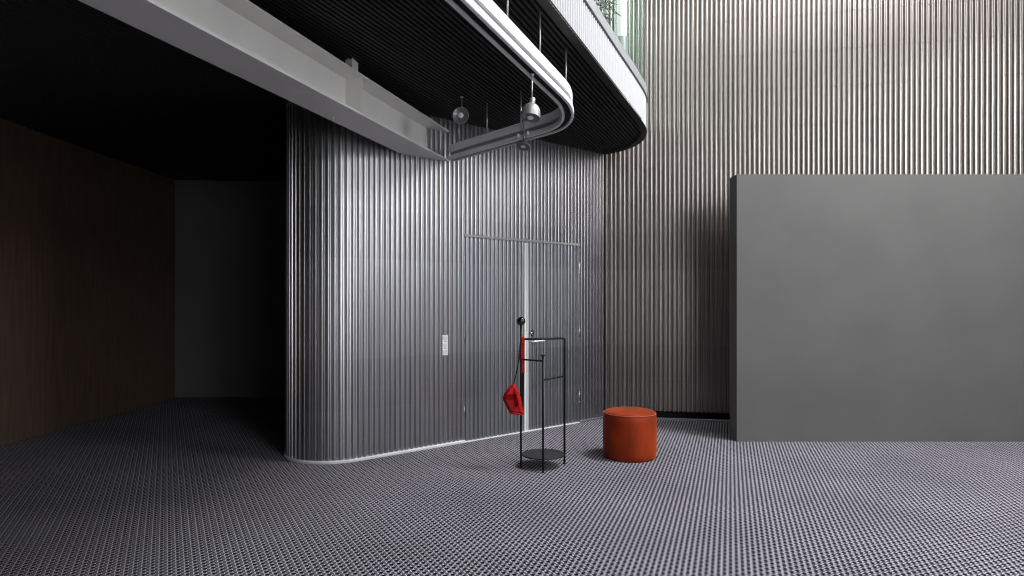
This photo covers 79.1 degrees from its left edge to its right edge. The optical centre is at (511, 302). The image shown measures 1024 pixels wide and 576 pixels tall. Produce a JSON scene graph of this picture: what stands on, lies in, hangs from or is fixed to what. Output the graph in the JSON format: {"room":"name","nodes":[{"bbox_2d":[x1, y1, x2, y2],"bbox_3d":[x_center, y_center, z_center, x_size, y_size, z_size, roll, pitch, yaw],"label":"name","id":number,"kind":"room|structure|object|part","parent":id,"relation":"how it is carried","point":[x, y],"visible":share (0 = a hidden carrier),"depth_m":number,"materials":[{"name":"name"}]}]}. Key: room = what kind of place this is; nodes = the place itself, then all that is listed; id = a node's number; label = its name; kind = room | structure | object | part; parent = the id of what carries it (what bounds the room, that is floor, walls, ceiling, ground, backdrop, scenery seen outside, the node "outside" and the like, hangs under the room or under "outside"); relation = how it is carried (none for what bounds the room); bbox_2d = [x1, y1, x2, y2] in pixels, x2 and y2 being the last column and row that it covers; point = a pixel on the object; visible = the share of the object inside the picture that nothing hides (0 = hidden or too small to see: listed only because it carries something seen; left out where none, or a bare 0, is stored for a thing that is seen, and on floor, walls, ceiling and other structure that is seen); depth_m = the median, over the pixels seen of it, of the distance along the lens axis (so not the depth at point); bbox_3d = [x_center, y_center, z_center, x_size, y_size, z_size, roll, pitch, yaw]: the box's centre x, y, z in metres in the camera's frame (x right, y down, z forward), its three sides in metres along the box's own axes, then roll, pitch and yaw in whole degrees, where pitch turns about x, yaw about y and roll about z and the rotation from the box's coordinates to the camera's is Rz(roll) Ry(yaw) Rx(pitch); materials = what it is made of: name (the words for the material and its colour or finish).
{"room":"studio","nodes":[
{"label":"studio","id":0,"kind":"room"},
{"bbox_2d":[0,118,174,445],"bbox_3d":[-5.050,-2.400,2.100,0.100,7.600,14.400,0,0,0],"label":"wall","id":1,"kind":"structure","parent":0,"point":[87,237],"depth_m":7.12,"materials":[{"name":"brown wood"}]},
{"bbox_2d":[175,180,285,396],"bbox_3d":[-3.500,-0.360,9.250,3.000,3.520,0.100,0,0,0],"label":"wall","id":2,"kind":"structure","parent":0,"point":[230,236],"depth_m":9.20,"materials":[{"name":"paint"}]},
{"bbox_2d":[0,0,641,180],"bbox_3d":[-2.987,-1.813,4.338,6.387,0.017,9.579,0,0,24],"label":"ceiling","id":3,"kind":"structure","parent":0,"point":[76,73],"depth_m":5.05,"materials":[{"name":"black paint"}]},
{"bbox_2d":[78,0,448,161],"bbox_3d":[-1.930,-1.593,2.590,0.300,0.453,7.593,0,0,18],"label":"steel beam","id":4,"kind":"structure","parent":3,"relation":"attached to","point":[240,38],"depth_m":3.90,"materials":[{"name":"grey metal"}]},
{"bbox_3d":[-1.198,-1.760,4.635,0.060,0.120,0.080,0,0,18],"label":"hanger plate","id":5,"kind":"part","parent":4,"relation":"part of","materials":[{"name":"grey paint"}]},
{"bbox_2d":[453,96,468,123],"bbox_3d":[-0.441,-1.674,5.381,0.140,0.264,0.143,0,0,0],"label":"spotlight","id":6,"kind":"object","parent":3,"relation":"attached to","point":[460,114],"visible":1,"depth_m":5.33,"materials":[{"name":"grey metal"}]},
{"bbox_3d":[-0.441,-1.612,5.381,0.140,0.141,0.143,0,0,0],"label":"lamp shade","id":7,"kind":"part","parent":6,"relation":"part of","materials":[{"name":"grey metal"}]},
{"bbox_2d":[445,0,573,160],"bbox_3d":[-0.906,-1.591,1.795,1.386,0.431,8.400,0,0,13],"label":"track","id":8,"kind":"object","parent":3,"relation":"hanging from","point":[485,16],"visible":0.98,"depth_m":3.91,"materials":[{"name":"grey metal"}]},
{"bbox_3d":[-0.505,-1.663,5.907,0.019,0.286,0.020,0,0,0],"label":"suspension rod","id":9,"kind":"part","parent":8,"relation":"part of","materials":[{"name":"silver metal"}]},
{"bbox_3d":[-0.226,-1.663,5.600,0.019,0.286,0.020,0,0,0],"label":"suspension rod","id":10,"kind":"part","parent":8,"relation":"part of","materials":[{"name":"silver metal"}]},
{"bbox_3d":[0.076,-1.663,5.267,0.019,0.286,0.020,0,0,0],"label":"suspension rod","id":11,"kind":"part","parent":8,"relation":"part of","materials":[{"name":"silver metal"}]},
{"bbox_2d":[516,121,529,150],"bbox_3d":[0.088,-1.422,5.156,0.121,0.295,0.150,0,0,-21],"label":"spotlight","id":12,"kind":"object","parent":8,"relation":"hanging from","point":[522,145],"visible":0.95,"depth_m":5.15,"materials":[{"name":"grey metal"}]},
{"bbox_3d":[0.092,-1.322,5.144,0.123,0.094,0.121,0,0,0],"label":"lamp shade","id":13,"kind":"part","parent":12,"relation":"part of","materials":[{"name":"grey metal"}]},
{"bbox_3d":[0.104,-1.452,5.192,0.011,0.235,0.086,0,0,7],"label":"stem","id":14,"kind":"part","parent":12,"relation":"part of","materials":[{"name":"silver metal"}]},
{"bbox_2d":[520,73,539,122],"bbox_3d":[0.109,-1.233,3.703,0.121,0.284,0.122,0,0,0],"label":"spotlight","id":15,"kind":"object","parent":8,"relation":"hanging from","point":[530,113],"visible":1,"depth_m":3.69,"materials":[{"name":"grey metal"}]},
{"bbox_3d":[0.109,-1.161,3.703,0.121,0.142,0.122,0,0,0],"label":"lamp shade","id":16,"kind":"part","parent":15,"relation":"part of","materials":[{"name":"grey metal"}]},
{"bbox_3d":[0.120,-1.297,3.720,0.010,0.156,0.010,0,0,0],"label":"stem","id":17,"kind":"part","parent":15,"relation":"part of","materials":[{"name":"silver metal"}]},
{"bbox_3d":[0.174,-1.663,3.847,0.019,0.286,0.020,0,0,0],"label":"suspension rod","id":18,"kind":"part","parent":8,"relation":"part of","materials":[{"name":"silver metal"}]},
{"bbox_3d":[0.382,-1.663,4.384,0.019,0.286,0.020,0,0,0],"label":"suspension rod","id":19,"kind":"part","parent":8,"relation":"part of","materials":[{"name":"silver metal"}]},
{"bbox_2d":[118,0,640,179],"bbox_3d":[-1.783,-1.966,2.151,6.434,0.288,14.098,0,0,0],"label":"floor","id":20,"kind":"structure","parent":0,"point":[173,175],"depth_m":5.52,"materials":[{"name":"black paint"}]},
{"bbox_2d":[594,0,620,21],"bbox_3d":[0.802,-2.756,5.950,0.542,1.271,0.590,0,0,0],"label":"potted plant","id":21,"kind":"object","parent":20,"relation":"on","point":[601,5],"visible":0.23,"depth_m":5.91,"materials":[{"name":"green plant"}]},
{"bbox_2d":[616,0,627,53],"bbox_3d":[1.165,-4.160,6.600,0.150,4.077,0.150,0,0,0],"label":"round column","id":22,"kind":"structure","parent":20,"relation":"on","point":[621,8],"depth_m":6.55,"materials":[{"name":"white paint"}]},
{"bbox_3d":[-1.091,-2.126,1.301,5.049,0.012,12.398,0,0,0],"label":"trim","id":23,"kind":"structure","parent":20,"relation":"on","visible":0},
{"bbox_2d":[583,0,647,104],"bbox_3d":[-0.938,-2.966,1.205,0.668,1.667,13.275,0,0,21],"label":"glass balustrade","id":24,"kind":"object","parent":23,"relation":"on","point":[591,5],"visible":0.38,"depth_m":5.14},
{"bbox_2d":[286,101,603,460],"bbox_3d":[-0.495,-0.205,7.297,3.221,3.210,3.807,0,0,0],"label":"wall","id":25,"kind":"structure","parent":0,"point":[375,232],"depth_m":5.74,"materials":[{"name":"metal"}]},
{"bbox_2d":[284,440,465,463],"bbox_3d":[-1.647,1.387,6.119,1.926,0.026,1.412,0,0,31],"label":"baseboard","id":26,"kind":"structure","parent":25,"relation":"attached to","point":[287,457],"depth_m":5.59,"materials":[{"name":"silver metal"}]},
{"bbox_2d":[442,335,447,354],"bbox_3d":[-0.656,0.413,6.081,0.064,0.200,0.022,0,0,-39],"label":"switch panel","id":27,"kind":"object","parent":25,"relation":"attached to","point":[444,337],"visible":1,"depth_m":6.07,"materials":[{"name":"white plastic"}]},
{"bbox_2d":[464,237,527,440],"bbox_3d":[-0.177,0.363,6.525,0.860,2.057,0.081,0,0,-40],"label":"door","id":28,"kind":"structure","parent":25,"relation":"in","point":[495,271],"depth_m":6.46,"materials":[{"name":"metal"}]},
{"bbox_2d":[464,234,579,245],"bbox_3d":[0.155,-0.681,6.753,1.650,0.028,0.018,0,0,-39],"label":"trim","id":29,"kind":"structure","parent":25,"relation":"attached to","point":[465,235],"depth_m":6.68,"materials":[{"name":"grey metal"}]},
{"bbox_2d":[466,421,579,441],"bbox_3d":[0.141,1.395,6.770,1.635,0.010,0.080,0,0,-39],"label":"trim","id":30,"kind":"structure","parent":25,"relation":"attached to","point":[505,434],"depth_m":6.66,"materials":[{"name":"silver metal"}]},
{"bbox_2d":[525,242,579,429],"bbox_3d":[0.473,0.361,7.022,0.829,2.053,0.129,0,0,-39],"label":"door","id":31,"kind":"structure","parent":25,"relation":"in","point":[553,269],"depth_m":7.02,"materials":[{"name":"metal"}]},
{"bbox_2d":[579,416,602,421],"bbox_3d":[0.944,1.387,7.404,0.406,0.026,0.035,0,0,-39],"label":"baseboard","id":32,"kind":"structure","parent":25,"relation":"attached to","point":[601,417],"depth_m":7.38,"materials":[{"name":"grey metal"}]},
{"bbox_2d":[536,0,646,154],"bbox_3d":[-0.938,-1.799,1.203,0.661,0.003,13.270,0,0,21],"label":"trim","id":33,"kind":"structure","parent":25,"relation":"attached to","point":[546,5],"depth_m":4.67,"materials":[{"name":"black paint"}]},
{"bbox_2d":[550,0,645,152],"bbox_3d":[-0.135,-1.960,3.039,0.618,0.320,9.270,0,0,20],"label":"trim","id":34,"kind":"structure","parent":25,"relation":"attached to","point":[576,13],"depth_m":4.83,"materials":[{"name":"grey paint"}]},
{"bbox_2d":[0,397,1023,575],"bbox_3d":[0.600,1.450,2.100,11.200,0.100,14.200,0,0,0],"label":"floor","id":35,"kind":"structure","parent":0,"point":[177,486],"depth_m":4.35,"materials":[{"name":"carpet"}]},
{"bbox_2d":[517,317,565,472],"bbox_3d":[0.261,0.757,5.318,0.370,1.285,0.386,0,0,35],"label":"coat stand","id":36,"kind":"object","parent":35,"relation":"on","point":[542,454],"visible":1,"depth_m":5.27,"materials":[{"name":"black metal"}]},
{"bbox_2d":[503,336,524,414],"bbox_3d":[0.019,0.610,5.211,0.189,0.659,0.106,0,0,-17],"label":"bag","id":37,"kind":"object","parent":36,"relation":"hanging from","point":[512,399],"visible":1,"depth_m":5.21,"materials":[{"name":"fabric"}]},
{"bbox_2d":[522,448,564,459],"bbox_3d":[0.266,1.298,5.325,0.370,0.012,0.370,0,0,0],"label":"tray","id":38,"kind":"object","parent":36,"relation":"on","point":[535,454],"depth_m":5.30,"materials":[{"name":"grey metal"}]},
{"bbox_2d":[603,407,656,462],"bbox_3d":[1.073,1.184,5.655,0.485,0.432,0.485,0,0,0],"label":"velvet pouffe","id":39,"kind":"object","parent":35,"relation":"on","point":[629,433],"visible":1,"depth_m":5.46,"materials":[{"name":"brown"}]},
{"bbox_2d":[604,407,655,416],"bbox_3d":[1.073,0.983,5.655,0.464,0.030,0.464,0,0,0],"label":"pouf top","id":40,"kind":"object","parent":39,"relation":"on","point":[614,411],"depth_m":5.55,"materials":[{"name":"orange fabric"}]},
{"bbox_2d":[598,0,1023,412],"bbox_3d":[0.629,-2.455,7.686,11.400,7.490,0.118,0,0,11],"label":"wall","id":41,"kind":"structure","parent":0,"point":[734,87],"depth_m":7.21,"materials":[{"name":"metal"}]},
{"bbox_2d":[604,409,729,422],"bbox_3d":[3.668,1.345,7.076,5.200,0.110,0.085,0,0,11],"label":"baseboard","id":42,"kind":"structure","parent":41,"relation":"attached to","point":[670,414],"depth_m":7.37,"materials":[{"name":"black"}]},
{"bbox_2d":[730,174,1023,441],"bbox_3d":[4.235,0.050,6.360,3.930,2.700,0.200,0,0,0],"label":"wall","id":43,"kind":"structure","parent":0,"point":[864,307],"depth_m":6.26,"materials":[{"name":"paint"}]}
]}

